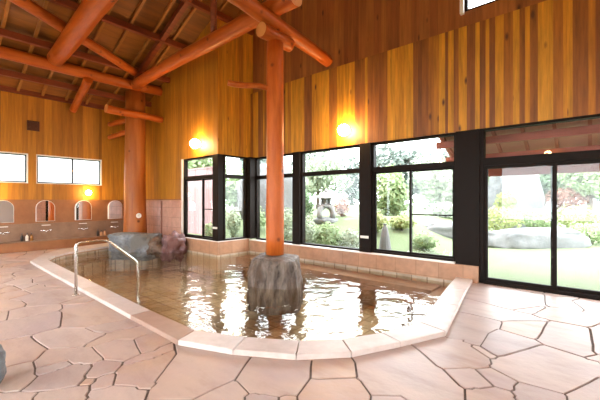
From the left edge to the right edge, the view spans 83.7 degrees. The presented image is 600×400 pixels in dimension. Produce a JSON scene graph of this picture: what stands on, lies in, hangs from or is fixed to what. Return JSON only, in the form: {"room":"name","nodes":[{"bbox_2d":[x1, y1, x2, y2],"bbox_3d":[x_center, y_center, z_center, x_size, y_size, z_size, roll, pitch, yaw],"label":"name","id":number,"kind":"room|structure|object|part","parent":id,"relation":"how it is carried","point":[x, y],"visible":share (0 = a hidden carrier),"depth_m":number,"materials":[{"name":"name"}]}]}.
{"room":"spa","nodes":[
{"label":"spa","id":0,"kind":"room"},
{"bbox_2d":[0,91,124,238],"bbox_3d":[-8.392,-0.700,8.752,0.154,4.800,8.250,0,0,41],"label":"wall","id":1,"kind":"structure","parent":0,"point":[84,133],"depth_m":10.00,"materials":[{"name":"orange wood"}]},
{"bbox_2d":[0,200,13,222],"bbox_3d":[-8.005,0.284,9.026,0.011,0.608,0.460,0,0,41],"label":"arched mirror","id":2,"kind":"object","parent":1,"relation":"attached to","point":[6,207],"visible":1,"depth_m":9.08,"materials":[{"name":"pink mirror"}]},
{"bbox_2d":[0,151,27,182],"bbox_3d":[-8.312,-0.920,8.836,0.125,0.840,1.780,0,0,41],"label":"window","id":3,"kind":"structure","parent":1,"relation":"in","point":[13,166],"depth_m":9.28,"materials":[{"name":"glass"}]},
{"bbox_2d":[27,120,39,130],"bbox_3d":[-7.593,-2.140,9.536,0.035,0.280,0.280,0,0,41],"label":"air vent","id":4,"kind":"object","parent":1,"relation":"in","point":[31,125],"visible":1,"depth_m":9.53,"materials":[{"name":"brown"}]},
{"bbox_2d":[36,200,54,221],"bbox_3d":[-7.393,0.284,9.733,0.011,0.608,0.460,0,0,41],"label":"arched mirror","id":5,"kind":"object","parent":1,"relation":"attached to","point":[45,209],"visible":1,"depth_m":9.73,"materials":[{"name":"mirror"}]},
{"bbox_2d":[0,200,123,224],"bbox_3d":[-7.669,0.300,9.449,0.035,0.680,6.250,0,0,41],"label":"trim","id":6,"kind":"structure","parent":1,"relation":"attached to","point":[24,210],"depth_m":10.01,"materials":[{"name":"orange tile"}]},
{"bbox_2d":[36,154,101,185],"bbox_3d":[-7.052,-0.920,10.291,0.125,0.840,1.710,0,0,41],"label":"window","id":7,"kind":"structure","parent":1,"relation":"in","point":[50,169],"depth_m":10.24,"materials":[{"name":"white glass"}]},
{"bbox_2d":[69,77,92,112],"bbox_3d":[-6.374,-3.059,9.729,1.647,0.729,0.228,0,0,44],"label":"brace","id":8,"kind":"object","parent":1,"relation":"attached to","point":[85,85],"visible":1,"depth_m":9.54,"materials":[{"name":"brown wood"}]},
{"bbox_2d":[75,200,91,219],"bbox_3d":[-6.736,0.284,10.434,0.086,0.608,0.460,0,0,41],"label":"arched mirror","id":9,"kind":"object","parent":1,"relation":"attached to","point":[83,209],"visible":1,"depth_m":10.42,"materials":[{"name":"mirror"}]},
{"bbox_2d":[108,200,122,218],"bbox_3d":[-6.132,0.284,11.141,0.074,0.608,0.460,0,0,41],"label":"arched mirror","id":10,"kind":"object","parent":1,"relation":"attached to","point":[115,208],"visible":1,"depth_m":11.13,"materials":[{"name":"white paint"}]},
{"bbox_2d":[0,0,265,109],"bbox_3d":[-1.856,-4.763,3.968,16.200,3.586,9.770,0,0,41],"label":"ceiling","id":11,"kind":"structure","parent":0,"point":[129,29],"depth_m":8.73,"materials":[{"name":"brown wood"}]},
{"bbox_3d":[-8.302,-3.035,8.675,0.090,0.130,8.250,0,0,41],"label":"wall plate","id":12,"kind":"part","parent":11,"relation":"part of","materials":[{"name":"brown wood"}]},
{"bbox_2d":[9,0,137,75],"bbox_3d":[-5.302,-3.918,7.606,0.286,0.685,4.150,0,0,15],"label":"log beam","id":13,"kind":"structure","parent":11,"relation":"attached to","point":[30,6],"depth_m":7.38,"materials":[{"name":"brown wood"}]},
{"bbox_2d":[47,0,117,65],"bbox_3d":[-3.528,-3.881,6.097,6.956,1.013,0.498,0,0,41],"label":"log beam","id":14,"kind":"structure","parent":13,"relation":"on","point":[89,13],"depth_m":6.99,"materials":[{"name":"brown wood"}]},
{"bbox_2d":[145,19,217,198],"bbox_3d":[-3.850,-1.526,10.373,4.600,7.052,0.154,0,0,41],"label":"wall","id":15,"kind":"structure","parent":0,"point":[187,105],"depth_m":10.00,"materials":[{"name":"orange wood"}]},
{"bbox_2d":[146,199,180,236],"bbox_3d":[-4.583,0.720,10.871,2.760,1.560,0.060,0,0,41],"label":"trim","id":16,"kind":"structure","parent":15,"relation":"attached to","point":[163,215],"depth_m":10.62,"materials":[{"name":"pink tile"}]},
{"bbox_2d":[190,139,201,147],"bbox_3d":[-2.890,-1.580,9.251,0.260,0.260,0.295,0,0,41],"label":"wall lamp","id":17,"kind":"object","parent":15,"relation":"attached to","point":[194,143],"visible":1,"depth_m":9.16,"materials":[{"name":"white glass"}]},
{"bbox_2d":[184,155,211,239],"bbox_3d":[-2.851,-0.090,9.518,1.530,2.300,0.120,0,0,41],"label":"window","id":18,"kind":"structure","parent":15,"relation":"in","point":[187,178],"depth_m":9.64,"materials":[{"name":"brown metal"}]},
{"bbox_3d":[-3.056,0.198,9.675,0.925,1.635,0.030,0,0,41],"label":"sash","id":19,"kind":"part","parent":18,"relation":"part of","materials":[{"name":"glass"}]},
{"bbox_3d":[-2.507,0.198,9.239,0.555,1.635,0.030,0,0,41],"label":"sash","id":20,"kind":"part","parent":18,"relation":"part of","materials":[{"name":"brown metal"}]},
{"bbox_2d":[212,154,223,240],"bbox_3d":[-2.185,-0.090,8.935,0.240,2.300,0.190,0,0,41],"label":"trim","id":21,"kind":"structure","parent":15,"relation":"attached to","point":[217,159],"depth_m":8.85,"materials":[{"name":"brown metal"}]},
{"bbox_2d":[181,159,455,263],"bbox_3d":[-0.364,-0.060,8.013,7.400,2.360,1.220,0,0,41],"label":"trim","id":22,"kind":"structure","parent":15,"relation":"attached to","point":[182,160],"depth_m":8.45,"materials":[{"name":"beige tile"}]},
{"bbox_2d":[185,238,478,282],"bbox_3d":[-0.180,1.550,7.920,7.760,0.940,1.300,0,0,41],"label":"trim","id":23,"kind":"structure","parent":15,"relation":"attached to","point":[446,271],"depth_m":7.27,"materials":[{"name":"beige tile"}]},
{"bbox_2d":[218,14,252,156],"bbox_3d":[-1.769,-3.146,9.375,0.154,3.812,1.360,0,0,41],"label":"wall","id":24,"kind":"structure","parent":0,"point":[235,58],"depth_m":9.22,"materials":[{"name":"brown wood"}]},
{"bbox_2d":[224,154,246,240],"bbox_3d":[-1.807,-0.090,9.249,0.120,2.300,0.780,0,0,41],"label":"window","id":25,"kind":"structure","parent":24,"relation":"in","point":[244,176],"depth_m":9.42,"materials":[{"name":"brown metal"}]},
{"bbox_2d":[247,157,255,238],"bbox_3d":[-1.399,-0.090,9.630,0.280,2.300,0.330,0,0,41],"label":"trim","id":26,"kind":"structure","parent":24,"relation":"attached to","point":[251,161],"depth_m":9.48,"materials":[{"name":"brown metal"}]},
{"bbox_2d":[0,247,599,399],"bbox_3d":[-1.921,1.525,3.892,16.200,0.250,9.570,0,0,41],"label":"floor","id":27,"kind":"structure","parent":0,"point":[501,343],"depth_m":2.96,"materials":[{"name":"stone"}]},
{"bbox_2d":[0,344,6,382],"bbox_3d":[-2.411,1.256,2.499,0.354,0.376,0.328,0,0,41],"label":"rock","id":28,"kind":"object","parent":27,"relation":"on","point":[3,371],"visible":1,"depth_m":2.51,"materials":[{"name":"grey stone"}]},
{"bbox_2d":[0,220,122,253],"bbox_3d":[-7.628,1.021,9.374,0.184,0.762,6.190,0,0,41],"label":"countertop","id":29,"kind":"structure","parent":27,"relation":"on","point":[63,234],"depth_m":9.82,"materials":[{"name":"brown tile"}]},
{"bbox_3d":[-7.673,0.877,9.413,0.064,0.475,6.190,0,0,41],"label":"tap panel","id":30,"kind":"part","parent":29,"relation":"part of","materials":[{"name":"brown tile"}]},
{"bbox_2d":[72,239,138,304],"bbox_3d":[-3.052,1.284,5.321,0.100,1.391,0.971,0,0,41],"label":"handrail","id":31,"kind":"object","parent":27,"relation":"on","point":[89,240],"visible":0.98,"depth_m":5.16,"materials":[{"name":"silver metal"}]},
{"bbox_2d":[30,243,472,360],"bbox_3d":[-2.316,1.683,7.302,10.799,0.675,4.650,0,0,41],"label":"pool","id":32,"kind":"object","parent":27,"relation":"in","point":[354,311],"visible":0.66,"depth_m":6.03,"materials":[{"name":"liquid"}]},
{"bbox_2d":[123,90,146,232],"bbox_3d":[-5.171,-1.023,10.524,0.749,4.734,0.755,0,0,41],"label":"pillar","id":33,"kind":"structure","parent":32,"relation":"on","point":[135,128],"depth_m":10.27,"materials":[{"name":"brown reddish-orange stained wood"}]},
{"bbox_2d":[0,46,162,95],"bbox_3d":[-7.202,-3.502,7.781,0.350,0.340,8.143,0,0,41],"label":"log beam","id":34,"kind":"structure","parent":33,"relation":"on","point":[7,53],"depth_m":8.91,"materials":[{"name":"brown wood"}]},
{"bbox_2d":[107,118,124,126],"bbox_3d":[-5.865,-2.553,10.839,0.949,0.207,0.171,0,0,27],"label":"tie","id":35,"kind":"object","parent":33,"relation":"attached to","point":[119,121],"visible":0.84,"depth_m":10.80,"materials":[{"name":"brown wood"}]},
{"bbox_2d":[108,130,124,138],"bbox_3d":[-5.861,-2.155,10.836,0.958,0.255,0.183,0,0,26],"label":"tie","id":36,"kind":"object","parent":33,"relation":"attached to","point":[121,133],"visible":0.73,"depth_m":10.80,"materials":[{"name":"brown wood"}]},
{"bbox_2d":[104,104,162,122],"bbox_3d":[-4.969,-2.625,10.125,0.246,0.251,1.663,0,0,41],"label":"brace","id":37,"kind":"object","parent":33,"relation":"attached to","point":[110,109],"visible":1,"depth_m":9.94,"materials":[{"name":"brown wood"}]},
{"bbox_2d":[107,232,162,260],"bbox_3d":[-4.828,1.348,9.844,1.680,0.854,0.707,0,0,0],"label":"rock","id":38,"kind":"object","parent":32,"relation":"on","point":[136,242],"visible":0.7,"depth_m":9.57,"materials":[{"name":"grey stone"}]},
{"bbox_2d":[159,230,186,261],"bbox_3d":[-3.635,1.307,9.650,0.834,0.945,0.605,0,0,12],"label":"rock","id":39,"kind":"object","parent":32,"relation":"in","point":[175,242],"visible":0.92,"depth_m":9.47,"materials":[{"name":"stone"}]},
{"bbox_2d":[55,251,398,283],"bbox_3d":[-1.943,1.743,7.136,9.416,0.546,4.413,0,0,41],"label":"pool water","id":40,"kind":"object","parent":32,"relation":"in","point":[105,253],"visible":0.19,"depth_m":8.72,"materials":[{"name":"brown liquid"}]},
{"bbox_2d":[146,236,161,257],"bbox_3d":[-4.147,1.324,9.665,0.714,0.650,0.513,0,0,41],"label":"rock","id":41,"kind":"object","parent":40,"relation":"in","point":[155,245],"visible":0.73,"depth_m":9.49,"materials":[{"name":"brown stone"}]},
{"bbox_2d":[246,252,302,315],"bbox_3d":[-0.437,1.442,6.077,0.963,0.915,1.050,0,0,6],"label":"stone","id":42,"kind":"object","parent":32,"relation":"in","point":[275,283],"visible":0.93,"depth_m":5.62,"materials":[{"name":"grey stone"}]},
{"bbox_2d":[266,39,283,255],"bbox_3d":[-0.462,-0.965,6.191,0.328,3.900,0.332,0,0,41],"label":"pillar","id":43,"kind":"structure","parent":42,"relation":"on","point":[274,93],"depth_m":6.05,"materials":[{"name":"brown wood"}]},
{"bbox_2d":[227,80,267,89],"bbox_3d":[-0.870,-2.085,6.059,0.868,0.127,0.123,0,0,-16],"label":"peg","id":44,"kind":"object","parent":43,"relation":"attached to","point":[230,82],"visible":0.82,"depth_m":6.00,"materials":[{"name":"brown wood"}]},
{"bbox_2d":[256,22,294,51],"bbox_3d":[-0.432,-3.024,6.215,0.277,0.282,0.801,0,0,41],"label":"bracket","id":45,"kind":"object","parent":43,"relation":"on","point":[264,31],"visible":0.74,"depth_m":6.01,"materials":[{"name":"brown wood"}]},
{"bbox_2d":[227,0,332,66],"bbox_3d":[-0.967,-3.348,5.638,0.340,0.737,4.874,0,0,41],"label":"log beam","id":46,"kind":"structure","parent":45,"relation":"on","point":[255,9],"depth_m":6.22,"materials":[{"name":"brown wood"}]},
{"bbox_2d":[131,0,301,88],"bbox_3d":[-2.501,-3.532,7.907,6.436,0.377,0.346,0,0,41],"label":"log beam","id":47,"kind":"structure","parent":46,"relation":"on","point":[244,23],"depth_m":7.28,"materials":[{"name":"brown wood"}]},
{"bbox_2d":[134,0,191,78],"bbox_3d":[-2.565,-4.942,7.961,6.100,2.712,0.120,0,0,41],"label":"rafter","id":48,"kind":"object","parent":47,"relation":"on","point":[182,7],"visible":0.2,"depth_m":8.78,"materials":[{"name":"brown wood"}]},
{"bbox_2d":[210,0,216,32],"bbox_3d":[-1.909,-4.514,7.406,0.120,1.728,0.120,0,0,-4],"label":"strut","id":49,"kind":"object","parent":47,"relation":"on","point":[213,3],"visible":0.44,"depth_m":7.35,"materials":[{"name":"brown wood"}]},
{"bbox_2d":[250,0,599,157],"bbox_3d":[2.955,-2.509,6.010,11.400,7.918,0.224,0,0,41],"label":"wall","id":50,"kind":"structure","parent":0,"point":[399,69],"depth_m":6.39,"materials":[{"name":"brown wood"}]},
{"bbox_2d":[256,153,291,242],"bbox_3d":[-0.668,-0.070,9.136,1.470,2.340,0.120,0,0,41],"label":"window","id":51,"kind":"structure","parent":50,"relation":"attached to","point":[288,175],"depth_m":9.55,"materials":[{"name":"brown metal"}]},
{"bbox_2d":[292,152,300,244],"bbox_3d":[-0.042,-0.070,8.554,0.240,2.340,0.200,0,0,41],"label":"trim","id":52,"kind":"structure","parent":50,"relation":"attached to","point":[296,156],"depth_m":8.46,"materials":[{"name":"black wood"}]},
{"bbox_2d":[301,145,358,250],"bbox_3d":[0.719,-0.070,7.935,1.720,2.340,0.120,0,0,41],"label":"window","id":53,"kind":"structure","parent":50,"relation":"attached to","point":[304,174],"depth_m":8.29,"materials":[{"name":"brown metal"}]},
{"bbox_2d":[338,124,350,135],"bbox_3d":[0.973,-1.560,7.388,0.260,0.260,0.295,0,0,41],"label":"wall lamp","id":54,"kind":"object","parent":50,"relation":"attached to","point":[343,130],"visible":1,"depth_m":7.29,"materials":[{"name":"white glass"}]},
{"bbox_2d":[359,143,371,252],"bbox_3d":[1.452,-0.070,7.261,0.270,2.340,0.200,0,0,41],"label":"trim","id":55,"kind":"structure","parent":50,"relation":"attached to","point":[365,149],"depth_m":7.17,"materials":[{"name":"black wood"}]},
{"bbox_2d":[372,132,455,261],"bbox_3d":[2.216,-0.070,6.639,1.700,2.340,0.120,0,0,41],"label":"window","id":56,"kind":"structure","parent":50,"relation":"attached to","point":[451,165],"depth_m":6.63,"materials":[{"name":"brown metal"}]},
{"bbox_3d":[1.902,0.217,6.891,0.805,1.675,0.030,0,0,41],"label":"sash","id":57,"kind":"part","parent":56,"relation":"part of","materials":[{"name":"brown metal"}]},
{"bbox_3d":[2.515,0.217,6.400,0.845,1.675,0.030,0,0,41],"label":"sash","id":58,"kind":"part","parent":56,"relation":"part of","materials":[{"name":"brown metal"}]},
{"bbox_2d":[460,0,463,14],"bbox_3d":[2.907,-3.800,6.001,0.060,0.920,0.100,0,0,41],"label":"trim","id":59,"kind":"structure","parent":50,"relation":"attached to","point":[461,1],"depth_m":5.96,"materials":[{"name":"white paint"}]},
{"bbox_2d":[456,129,479,282],"bbox_3d":[2.990,0.080,5.936,0.390,2.640,0.190,0,0,41],"label":"trim","id":60,"kind":"structure","parent":50,"relation":"attached to","point":[467,141],"depth_m":5.85,"materials":[{"name":"brown metal"}]},
{"bbox_2d":[465,0,497,11],"bbox_3d":[3.669,-3.800,5.461,1.800,0.840,0.100,0,0,41],"label":"window","id":61,"kind":"structure","parent":50,"relation":"in","point":[466,1],"depth_m":5.94,"materials":[{"name":"brown metal"}]},
{"bbox_2d":[480,114,599,300],"bbox_3d":[4.282,0.090,4.817,3.030,2.660,0.150,0,0,41],"label":"door","id":62,"kind":"structure","parent":50,"relation":"in","point":[553,160],"depth_m":5.24,"materials":[{"name":"brown metal"}]},
{"label":"outside","id":63,"kind":"structure","parent":0,"visible":0},
{"bbox_2d":[188,204,599,290],"bbox_3d":[2.460,1.006,15.065,64.000,1.094,66.000,0,0,41],"label":"lawn","id":64,"kind":"structure","parent":63,"point":[576,267],"depth_m":9.48,"materials":[{"name":"green plant"}]},
{"bbox_2d":[188,166,211,234],"bbox_3d":[-5.641,0.070,15.524,6.150,2.960,0.150,0,0,41],"label":"fence","id":65,"kind":"object","parent":64,"relation":"on","point":[194,187],"visible":0.18,"depth_m":14.34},
{"bbox_2d":[205,222,211,236],"bbox_3d":[-2.964,1.135,11.198,0.572,0.877,0.516,0,0,41],"label":"shrub","id":66,"kind":"object","parent":64,"relation":"on","point":[208,232],"visible":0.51,"depth_m":11.07,"materials":[{"name":"green plant"}]},
{"bbox_2d":[188,158,230,172],"bbox_3d":[-5.782,-1.262,19.804,3.280,3.948,2.912,0,0,41],"label":"tree","id":67,"kind":"object","parent":64,"relation":"on","point":[207,162],"visible":0.32,"depth_m":19.12,"materials":[{"name":"green plant"}]},
{"bbox_2d":[226,206,240,236],"bbox_3d":[-2.597,0.821,13.009,0.742,1.263,0.642,0,0,41],"label":"shrub","id":68,"kind":"object","parent":64,"relation":"on","point":[234,224],"visible":0.98,"depth_m":12.89,"materials":[{"name":"green plant"}]},
{"bbox_2d":[226,164,242,211],"bbox_3d":[-3.724,-0.672,19.002,1.830,2.755,2.127,0,0,-7],"label":"tree","id":69,"kind":"object","parent":64,"relation":"on","point":[231,190],"visible":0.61,"depth_m":18.46,"materials":[{"name":"green plant"}]},
{"bbox_2d":[233,159,266,172],"bbox_3d":[-3.409,-1.885,27.889,3.971,4.997,4.634,0,0,-26],"label":"tree","id":70,"kind":"object","parent":64,"relation":"on","point":[262,161],"visible":0.03,"depth_m":27.47,"materials":[{"name":"green plant"}]},
{"bbox_2d":[260,206,265,230],"bbox_3d":[-1.707,0.731,12.994,0.852,1.109,0.806,0,0,41],"label":"shrub","id":71,"kind":"object","parent":64,"relation":"on","point":[262,221],"visible":0.24,"depth_m":12.89,"materials":[{"name":"green plant"}]},
{"bbox_2d":[236,164,291,218],"bbox_3d":[-1.532,-0.244,15.502,2.777,3.130,1.357,0,0,0],"label":"boulder","id":72,"kind":"object","parent":64,"relation":"on","point":[263,167],"visible":0.17,"depth_m":14.94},
{"bbox_2d":[284,207,291,240],"bbox_3d":[-0.368,0.825,11.014,0.686,1.279,0.648,0,0,41],"label":"shrub","id":73,"kind":"object","parent":64,"relation":"on","point":[287,235],"visible":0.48,"depth_m":10.88,"materials":[{"name":"green plant"}]},
{"bbox_2d":[289,215,318,242],"bbox_3d":[0.108,0.966,9.586,0.873,1.218,0.885,0,0,-9],"label":"shrub","id":74,"kind":"object","parent":64,"relation":"on","point":[309,231],"visible":0.35,"depth_m":9.44,"materials":[{"name":"green plant"}]},
{"bbox_2d":[284,152,334,199],"bbox_3d":[0.726,-2.430,34.764,6.454,6.424,5.683,0,0,-3],"label":"tree","id":75,"kind":"object","parent":64,"relation":"on","point":[314,155],"visible":0.02,"depth_m":33.63,"materials":[{"name":"green plant"}]},
{"bbox_2d":[306,192,314,216],"bbox_3d":[0.124,0.145,13.501,0.988,1.255,0.860,0,0,41],"label":"shrub","id":76,"kind":"object","parent":64,"relation":"on","point":[309,205],"visible":0.35,"depth_m":13.32,"materials":[{"name":"green plant"}]},
{"bbox_2d":[290,150,354,208],"bbox_3d":[1.011,-1.442,21.998,4.553,4.095,4.204,0,0,41],"label":"tree","id":77,"kind":"object","parent":64,"relation":"on","point":[314,184],"visible":0.59,"depth_m":21.19,"materials":[{"name":"green plant"}]},
{"bbox_2d":[313,189,337,223],"bbox_3d":[0.977,0.206,12.601,0.932,1.369,0.897,0,0,41],"label":"stone lantern","id":78,"kind":"object","parent":64,"relation":"on","point":[325,197],"visible":0.83,"depth_m":12.32,"materials":[{"name":"stone"}]},
{"bbox_3d":[0.796,0.368,12.407,0.231,0.549,0.367,0,0,41],"label":"leg","id":79,"kind":"part","parent":78,"relation":"part of","materials":[{"name":"stone"}]},
{"bbox_3d":[1.170,0.369,12.419,0.361,0.546,0.240,0,0,41],"label":"leg","id":80,"kind":"part","parent":78,"relation":"part of","materials":[{"name":"stone"}]},
{"bbox_2d":[312,221,342,245],"bbox_3d":[0.773,1.058,9.194,0.916,1.022,0.775,0,0,41],"label":"shrub","id":81,"kind":"object","parent":64,"relation":"on","point":[324,232],"visible":0.72,"depth_m":9.05,"materials":[{"name":"green plant"}]},
{"bbox_2d":[334,196,350,216],"bbox_3d":[1.657,0.235,13.192,0.713,0.851,0.632,0,0,41],"label":"shrub","id":82,"kind":"object","parent":64,"relation":"on","point":[340,208],"visible":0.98,"depth_m":13.08,"materials":[{"name":"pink plant"}]},
{"bbox_2d":[339,228,358,247],"bbox_3d":[1.389,1.127,9.018,0.779,0.823,0.802,0,0,8],"label":"shrub","id":83,"kind":"object","parent":64,"relation":"on","point":[350,239],"visible":0.66,"depth_m":8.83,"materials":[{"name":"green plant"}]},
{"bbox_2d":[332,150,376,204],"bbox_3d":[6.789,-2.836,41.736,7.216,7.042,8.276,0,0,41],"label":"tree","id":84,"kind":"object","parent":64,"relation":"on","point":[352,193],"visible":0.38,"depth_m":40.56,"materials":[{"name":"green plant"}]},
{"bbox_2d":[377,212,388,231],"bbox_3d":[2.353,0.673,10.395,0.733,0.764,0.677,0,0,41],"label":"shrub","id":85,"kind":"object","parent":64,"relation":"on","point":[380,221],"visible":0.4,"depth_m":10.21,"materials":[{"name":"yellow plant"}]},
{"bbox_2d":[379,224,390,249],"bbox_3d":[2.360,0.994,9.300,0.340,0.726,0.332,0,0,41],"label":"cone","id":86,"kind":"object","parent":64,"relation":"on","point":[384,243],"visible":0.93,"depth_m":9.20,"materials":[{"name":"grey stone"}]},
{"bbox_2d":[377,163,414,215],"bbox_3d":[3.857,-0.402,14.396,1.980,2.529,1.814,0,0,-36],"label":"tree","id":87,"kind":"object","parent":64,"relation":"on","point":[391,191],"visible":0.91,"depth_m":14.00,"materials":[{"name":"green plant"}]},
{"bbox_2d":[388,215,417,230],"bbox_3d":[3.195,0.700,10.580,0.837,0.523,0.861,0,0,41],"label":"shrub","id":88,"kind":"object","parent":64,"relation":"on","point":[402,223],"visible":0.88,"depth_m":10.44,"materials":[{"name":"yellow plant"}]},
{"bbox_2d":[376,144,432,197],"bbox_3d":[8.466,-2.292,28.123,5.140,5.786,5.929,0,0,-14],"label":"tree","id":89,"kind":"object","parent":64,"relation":"on","point":[410,155],"visible":0.34,"depth_m":27.21,"materials":[{"name":"green plant"}]},
{"bbox_2d":[412,231,439,250],"bbox_3d":[3.513,1.135,9.404,0.640,0.592,0.739,0,0,-32],"label":"shrub","id":90,"kind":"object","parent":64,"relation":"on","point":[427,241],"visible":0.98,"depth_m":9.26,"materials":[{"name":"green plant"}]},
{"bbox_2d":[407,148,451,209],"bbox_3d":[8.104,-1.151,19.028,3.170,3.912,3.821,0,0,-6],"label":"tree","id":91,"kind":"object","parent":64,"relation":"on","point":[437,185],"visible":0.66,"depth_m":18.62,"materials":[{"name":"green plant"}]},
{"bbox_2d":[419,149,451,198],"bbox_3d":[14.634,-2.588,35.416,6.601,6.406,5.488,0,0,12],"label":"tree","id":92,"kind":"object","parent":64,"relation":"on","point":[441,152],"visible":0.02,"depth_m":34.53,"materials":[{"name":"green plant"}]},
{"bbox_2d":[424,221,451,238],"bbox_3d":[4.937,1.018,11.492,1.601,0.642,0.926,0,0,0],"label":"boulder","id":93,"kind":"object","parent":64,"relation":"on","point":[442,228],"visible":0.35,"depth_m":11.11,"materials":[{"name":"grey stone"}]},
{"bbox_2d":[428,202,451,216],"bbox_3d":[6.299,0.360,14.482,1.270,0.703,1.335,0,0,-14],"label":"shrub","id":94,"kind":"object","parent":64,"relation":"on","point":[440,210],"visible":0.7,"depth_m":14.30,"materials":[{"name":"green plant"}]},
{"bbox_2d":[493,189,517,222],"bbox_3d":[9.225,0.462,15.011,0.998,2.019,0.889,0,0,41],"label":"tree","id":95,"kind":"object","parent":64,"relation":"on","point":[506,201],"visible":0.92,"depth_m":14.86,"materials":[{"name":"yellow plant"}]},
{"bbox_2d":[488,206,524,230],"bbox_3d":[7.900,0.863,13.225,1.605,1.358,1.501,0,0,41],"label":"shrub","id":96,"kind":"object","parent":64,"relation":"on","point":[494,213],"visible":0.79,"depth_m":12.93,"materials":[{"name":"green plant"}]},
{"bbox_2d":[488,175,544,227],"bbox_3d":[10.890,-0.209,16.983,2.681,4.121,1.599,0,0,0],"label":"boulder","id":97,"kind":"object","parent":64,"relation":"on","point":[528,189],"visible":0.36,"depth_m":16.34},
{"bbox_2d":[436,118,599,176],"bbox_3d":[4.954,0.035,5.532,4.950,3.030,1.850,0,0,41],"label":"porch roof","id":98,"kind":"structure","parent":64,"relation":"on","point":[583,135],"depth_m":6.03,"materials":[{"name":"brown wood"}]},
{"bbox_2d":[488,227,591,248],"bbox_3d":[7.787,1.311,11.195,3.447,0.838,1.191,0,0,0],"label":"boulder","id":99,"kind":"object","parent":64,"relation":"on","point":[532,237],"visible":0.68,"depth_m":10.69,"materials":[{"name":"grey stone"}]},
{"bbox_2d":[518,208,563,227],"bbox_3d":[9.537,0.892,13.374,1.584,1.245,1.340,0,0,41],"label":"shrub","id":100,"kind":"object","parent":64,"relation":"on","point":[534,216],"visible":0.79,"depth_m":13.21,"materials":[{"name":"green plant"}]},
{"bbox_2d":[539,174,578,208],"bbox_3d":[13.587,-0.497,18.138,2.721,4.238,2.344,0,0,24],"label":"tree","id":101,"kind":"object","parent":64,"relation":"on","point":[545,179],"visible":0.26,"depth_m":17.64,"materials":[{"name":"green plant"}]},
{"bbox_2d":[545,185,588,227],"bbox_3d":[12.003,0.317,14.993,1.463,2.263,1.572,0,0,-8],"label":"shrub","id":102,"kind":"object","parent":64,"relation":"on","point":[562,196],"visible":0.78,"depth_m":14.73,"materials":[{"name":"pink plant"}]},
{"bbox_2d":[549,204,599,229],"bbox_3d":[11.246,0.801,13.592,1.868,1.386,1.759,0,0,41],"label":"shrub","id":103,"kind":"object","parent":64,"relation":"on","point":[589,211],"visible":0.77,"depth_m":13.41,"materials":[{"name":"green plant"}]},
{"bbox_2d":[557,175,598,217],"bbox_3d":[21.536,-1.390,27.911,4.855,5.829,5.491,0,0,-17],"label":"tree","id":104,"kind":"object","parent":64,"relation":"on","point":[594,175],"visible":0.02,"depth_m":27.29,"materials":[{"name":"green plant"}]},
{"bbox_2d":[557,172,599,233],"bbox_3d":[12.442,-0.341,14.649,2.623,3.699,2.169,0,0,-32],"label":"tree","id":105,"kind":"object","parent":64,"relation":"on","point":[588,183],"visible":0.5,"depth_m":14.28,"materials":[{"name":"green plant"}]},
{"bbox_2d":[566,221,599,244],"bbox_3d":[9.977,1.121,11.627,1.607,0.880,1.474,0,0,41],"label":"shrub","id":106,"kind":"object","parent":64,"relation":"on","point":[595,227],"visible":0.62,"depth_m":11.45,"materials":[{"name":"green plant"}]}
]}

